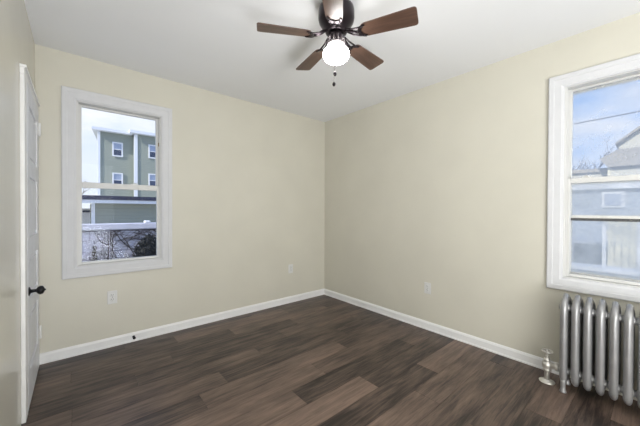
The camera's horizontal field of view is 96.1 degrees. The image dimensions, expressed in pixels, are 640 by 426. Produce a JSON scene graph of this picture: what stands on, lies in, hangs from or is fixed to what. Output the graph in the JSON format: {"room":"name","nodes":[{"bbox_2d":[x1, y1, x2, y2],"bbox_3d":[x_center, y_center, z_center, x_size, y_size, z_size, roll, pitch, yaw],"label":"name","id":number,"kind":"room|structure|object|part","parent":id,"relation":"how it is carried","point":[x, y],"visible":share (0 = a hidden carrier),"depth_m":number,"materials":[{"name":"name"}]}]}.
{"room":"empty bedroom","nodes":[
{"label":"empty bedroom","id":0,"kind":"room"},
{"bbox_2d":[0,0,34,425],"bbox_3d":[-0.239,0.471,-0.209,0.160,3.500,6.302,0,1,-40],"label":"wall","id":1,"kind":"structure","parent":0,"point":[17,44],"depth_m":1.38,"materials":[{"name":"beige paint"}]},
{"bbox_2d":[19,63,45,423],"bbox_3d":[-1.914,0.176,1.949,0.110,2.034,0.814,0,1,-40],"label":"door","id":2,"kind":"structure","parent":1,"relation":"in","point":[30,127],"depth_m":1.75,"materials":[{"name":"white paint"}]},
{"bbox_3d":[-1.950,-0.497,1.946,0.007,0.280,0.387,0,1,-40],"label":"panel","id":3,"kind":"part","parent":2,"relation":"part of","materials":[{"name":"paint"}]},
{"bbox_3d":[-1.952,-0.037,1.951,0.007,0.320,0.387,0,1,-40],"label":"panel","id":4,"kind":"part","parent":2,"relation":"part of","materials":[{"name":"paint"}]},
{"bbox_3d":[-1.954,0.403,1.955,0.007,0.200,0.387,0,1,-40],"label":"panel","id":5,"kind":"part","parent":2,"relation":"part of","materials":[{"name":"paint"}]},
{"bbox_3d":[-1.956,0.803,1.958,0.007,0.280,0.387,0,1,-40],"label":"panel","id":6,"kind":"part","parent":2,"relation":"part of","materials":[{"name":"paint"}]},
{"bbox_3d":[-1.730,0.474,1.760,0.076,0.054,0.054,0,1,-40],"label":"knob","id":7,"kind":"part","parent":2,"relation":"part of","materials":[{"name":"black metal"}]},
{"bbox_2d":[35,44,324,352],"bbox_3d":[-1.129,0.434,3.275,3.317,3.500,0.160,0,1,-40],"label":"wall","id":8,"kind":"structure","parent":0,"point":[248,178],"depth_m":3.06,"materials":[{"name":"beige paint"}]},
{"bbox_2d":[107,290,116,303],"bbox_3d":[-1.848,0.750,2.557,0.072,0.116,0.010,0,1,-40],"label":"wall outlet","id":9,"kind":"object","parent":8,"relation":"attached to","point":[111,295],"visible":1,"depth_m":2.55,"materials":[{"name":"plastic"}]},
{"bbox_2d":[61,85,171,279],"bbox_3d":[-1.840,-0.245,2.660,0.820,1.573,0.204,0,1,-40],"label":"window","id":10,"kind":"structure","parent":8,"relation":"in","point":[73,100],"depth_m":2.49,"materials":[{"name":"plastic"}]},
{"bbox_3d":[-1.837,-0.578,2.656,0.616,0.702,0.030,0,1,-40],"label":"sash","id":11,"kind":"part","parent":10,"relation":"part of","materials":[{"name":"plastic"}]},
{"bbox_3d":[-1.815,0.087,2.631,0.616,0.704,0.030,0,1,-40],"label":"sash","id":12,"kind":"part","parent":10,"relation":"part of","materials":[{"name":"plastic"}]},
{"bbox_2d":[40,289,323,364],"bbox_3d":[-1.074,1.144,3.214,2.997,0.082,0.019,0,1,-40],"label":"baseboard","id":13,"kind":"structure","parent":8,"relation":"attached to","point":[46,357],"depth_m":2.81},
{"bbox_2d":[288,264,292,272],"bbox_3d":[-0.387,0.736,3.798,0.072,0.116,0.010,0,1,-40],"label":"wall outlet","id":14,"kind":"object","parent":8,"relation":"attached to","point":[290,266],"visible":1,"depth_m":3.79,"materials":[{"name":"plastic"}]},
{"bbox_2d":[21,295,639,425],"bbox_3d":[0.934,1.242,0.851,3.117,0.050,6.262,0,1,-40],"label":"floor","id":15,"kind":"structure","parent":0,"point":[322,360],"depth_m":2.04,"materials":[{"name":"brown wood"}]},
{"bbox_2d":[539,293,639,407],"bbox_3d":[1.836,0.883,1.827,0.185,0.658,0.714,0,1,-40],"label":"radiator","id":16,"kind":"object","parent":15,"relation":"on","point":[578,320],"visible":1,"depth_m":1.83,"materials":[{"name":"silver metal"}]},
{"bbox_2d":[24,0,639,121],"bbox_3d":[0.921,-1.384,0.857,3.317,0.200,6.462,0,1,-40],"label":"ceiling","id":17,"kind":"structure","parent":0,"point":[217,46],"depth_m":2.16,"materials":[{"name":"paint"}]},
{"bbox_2d":[257,0,417,85],"bbox_3d":[0.106,-1.019,1.793,0.920,0.552,0.930,0,1,-40],"label":"ceiling fan","id":18,"kind":"object","parent":17,"relation":"hanging from","point":[335,17],"visible":1,"depth_m":1.71,"materials":[{"name":"brown wood"}]},
{"bbox_3d":[-0.212,-1.085,1.708,0.320,0.006,0.122,0,13,-11],"label":"blade","id":19,"kind":"part","parent":18,"relation":"part of","materials":[{"name":"brown wood"}]},
{"bbox_3d":[-0.056,-1.087,2.047,0.122,0.006,0.320,-14,7,-29],"label":"blade","id":20,"kind":"part","parent":18,"relation":"part of","materials":[{"name":"brown wood"}]},
{"bbox_3d":[0.063,-1.081,1.454,0.122,0.006,0.320,12,2,6],"label":"blade","id":21,"kind":"part","parent":18,"relation":"part of","materials":[{"name":"brown wood"}]},
{"bbox_3d":[0.099,-0.975,1.771,0.162,0.102,0.162,0,1,-40],"label":"light globe","id":22,"kind":"part","parent":18,"relation":"part of","materials":[{"name":"white glass"}]},
{"bbox_3d":[0.315,-1.085,2.004,0.122,0.006,0.320,-15,-10,42],"label":"blade","id":23,"kind":"part","parent":18,"relation":"part of","materials":[{"name":"brown wood"}]},
{"bbox_3d":[0.389,-1.081,1.638,0.320,0.006,0.122,1,-11,25],"label":"blade","id":24,"kind":"part","parent":18,"relation":"part of","materials":[{"name":"brown wood"}]},
{"bbox_2d":[324,12,639,400],"bbox_3d":[2.167,0.463,1.836,0.160,3.500,6.302,0,1,-40],"label":"wall","id":25,"kind":"structure","parent":0,"point":[443,184],"depth_m":2.68,"materials":[{"name":"beige paint"}]},
{"bbox_2d":[424,282,430,293],"bbox_3d":[1.105,0.773,2.955,0.010,0.116,0.072,0,1,-40],"label":"wall outlet","id":26,"kind":"object","parent":25,"relation":"attached to","point":[427,286],"visible":1,"depth_m":2.95,"materials":[{"name":"plastic"}]},
{"bbox_2d":[324,289,558,374],"bbox_3d":[2.048,1.172,1.840,0.019,0.082,6.128,0,1,-40],"label":"baseboard","id":27,"kind":"structure","parent":25,"relation":"attached to","point":[535,361],"depth_m":2.76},
{"bbox_2d":[546,53,639,302],"bbox_3d":[2.070,-0.223,1.944,0.204,1.595,0.814,0,1,-40],"label":"window","id":28,"kind":"structure","parent":25,"relation":"in","point":[562,272],"depth_m":2.11,"materials":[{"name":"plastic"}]},
{"bbox_3d":[2.037,0.110,1.920,0.030,0.723,0.610,0,1,-40],"label":"sash","id":29,"kind":"part","parent":28,"relation":"part of","materials":[{"name":"plastic"}]},
{"bbox_3d":[2.071,-0.566,1.940,0.030,0.705,0.610,0,1,-40],"label":"sash","id":30,"kind":"part","parent":28,"relation":"part of","materials":[{"name":"plastic"}]},
{"bbox_3d":[2.103,-0.223,1.972,0.037,1.392,0.612,0,1,-40],"label":"storm frame","id":31,"kind":"part","parent":28,"relation":"part of","materials":[{"name":"metal"}]},
{"bbox_3d":[2.111,0.112,1.983,0.003,0.686,0.576,0,1,-40],"label":"storm pane","id":32,"kind":"part","parent":28,"relation":"part of","materials":[{"name":"clear glass"}]},
{"label":"outside","id":33,"kind":"structure","parent":0,"visible":0},
{"bbox_3d":[-0.011,2.370,0.022,240.000,0.300,240.000,0,1,-40],"label":"ground","id":34,"kind":"structure","parent":33,"visible":0},
{"bbox_2d":[90,242,97,260],"bbox_3d":[-4.159,1.326,5.305,0.223,1.666,0.349,0,1,-40],"label":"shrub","id":35,"kind":"object","parent":34,"relation":"on","point":[94,246],"visible":0.13,"depth_m":5.28,"materials":[{"name":"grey plant"}]},
{"bbox_2d":[82,220,155,261],"bbox_3d":[-3.460,1.152,6.393,8.000,1.985,0.280,0,1,-40],"label":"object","id":36,"kind":"structure","parent":34,"relation":"on","point":[105,227],"depth_m":5.69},
{"bbox_2d":[82,231,108,260],"bbox_3d":[-4.561,1.244,5.295,1.106,1.801,0.038,0,1,-40],"label":"climbing vine","id":37,"kind":"object","parent":36,"relation":"attached to","point":[101,234],"visible":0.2,"depth_m":5.57,"materials":[{"name":"grey plant"}]},
{"bbox_2d":[110,229,155,258],"bbox_3d":[-3.415,1.243,6.271,1.896,1.807,0.043,0,1,-40],"label":"climbing vine","id":38,"kind":"object","parent":36,"relation":"attached to","point":[146,230],"visible":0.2,"depth_m":5.83,"materials":[{"name":"grey plant"}]},
{"bbox_2d":[82,195,155,223],"bbox_3d":[-7.322,0.713,13.329,9.300,2.700,4.620,0,1,-40],"label":"outbuilding","id":39,"kind":"structure","parent":34,"relation":"on","point":[103,209],"depth_m":10.69,"materials":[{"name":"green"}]},
{"bbox_2d":[92,126,155,196],"bbox_3d":[-18.918,-3.162,31.784,10.250,10.000,11.000,0,1,-40],"label":"house","id":40,"kind":"structure","parent":34,"relation":"on","point":[123,157],"depth_m":26.56,"materials":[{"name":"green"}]},
{"bbox_3d":[-18.457,-6.058,26.205,0.580,0.540,0.020,0,1,-40],"label":"pane","id":41,"kind":"part","parent":40,"relation":"part of","materials":[{"name":"blue glass"}]},
{"bbox_3d":[-18.459,-5.518,26.210,0.580,0.540,0.020,0,1,-40],"label":"pane","id":42,"kind":"part","parent":40,"relation":"part of","materials":[{"name":"glass"}]},
{"bbox_3d":[-18.470,-3.278,26.231,0.580,0.540,0.020,0,1,-40],"label":"pane","id":43,"kind":"part","parent":40,"relation":"part of","materials":[{"name":"glass"}]},
{"bbox_3d":[-18.473,-2.738,26.236,0.580,0.540,0.020,0,1,-40],"label":"pane","id":44,"kind":"part","parent":40,"relation":"part of","materials":[{"name":"glass"}]},
{"bbox_2d":[132,234,155,256],"bbox_3d":[-3.432,1.292,5.785,0.729,1.774,0.400,0,1,-40],"label":"shrub","id":45,"kind":"object","parent":34,"relation":"on","point":[147,245],"visible":0.14,"depth_m":5.70,"materials":[{"name":"green plant"}]},
{"bbox_2d":[572,168,607,183],"bbox_3d":[17.393,-0.431,24.160,6.200,5.020,10.100,0,1,-40],"label":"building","id":46,"kind":"structure","parent":34,"relation":"on","point":[600,172],"depth_m":18.94,"materials":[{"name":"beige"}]},
{"bbox_2d":[572,138,616,169],"bbox_3d":[26.140,-2.557,28.049,5.657,9.290,5.199,0,1,-5],"label":"bare tree","id":47,"kind":"object","parent":34,"relation":"on","point":[608,138],"visible":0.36,"depth_m":27.05,"materials":[{"name":"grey plant"}]},
{"bbox_2d":[571,236,621,266],"bbox_3d":[6.752,1.426,8.120,1.640,1.498,4.193,0,1,-40],"label":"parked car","id":48,"kind":"object","parent":34,"relation":"on","point":[575,246],"visible":0.02,"depth_m":7.20,"materials":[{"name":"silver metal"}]},
{"bbox_2d":[579,266,619,275],"bbox_3d":[5.422,1.607,5.285,0.420,1.180,9.000,0,1,-40],"label":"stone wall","id":49,"kind":"structure","parent":34,"relation":"on","point":[613,269],"depth_m":5.26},
{"bbox_2d":[572,183,639,238],"bbox_3d":[12.959,0.607,10.234,5.400,3.160,9.200,0,1,-40],"label":"garage","id":50,"kind":"structure","parent":34,"relation":"on","point":[633,190],"depth_m":9.73,"materials":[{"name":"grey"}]},
{"bbox_2d":[600,126,639,183],"bbox_3d":[23.423,-1.531,17.524,8.200,7.400,8.400,0,1,-40],"label":"house","id":51,"kind":"structure","parent":34,"relation":"on","point":[625,160],"depth_m":17.34,"materials":[{"name":"beige"}]},
{"bbox_2d":[602,221,639,267],"bbox_3d":[6.412,1.169,6.095,0.100,2.050,0.620,0,1,-40],"label":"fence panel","id":52,"kind":"object","parent":34,"relation":"on","point":[635,250],"visible":0.07,"depth_m":6.14,"materials":[{"name":"white wood"}]},
{"bbox_3d":[6.232,1.166,6.306,0.100,2.050,0.065,0,1,-40],"label":"post","id":53,"kind":"part","parent":52,"relation":"part of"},
{"bbox_3d":[6.580,1.172,5.897,0.100,2.050,0.100,0,1,-40],"label":"post","id":54,"kind":"part","parent":52,"relation":"part of","materials":[{"name":"white"}]},
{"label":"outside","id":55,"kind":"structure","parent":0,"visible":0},
{"bbox_2d":[573,111,639,124],"bbox_3d":[19.081,-6.412,16.130,0.058,1.312,28.003,0,1,-40],"label":"overhead wire","id":56,"kind":"object","parent":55,"point":[636,111],"visible":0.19,"depth_m":17.74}
]}

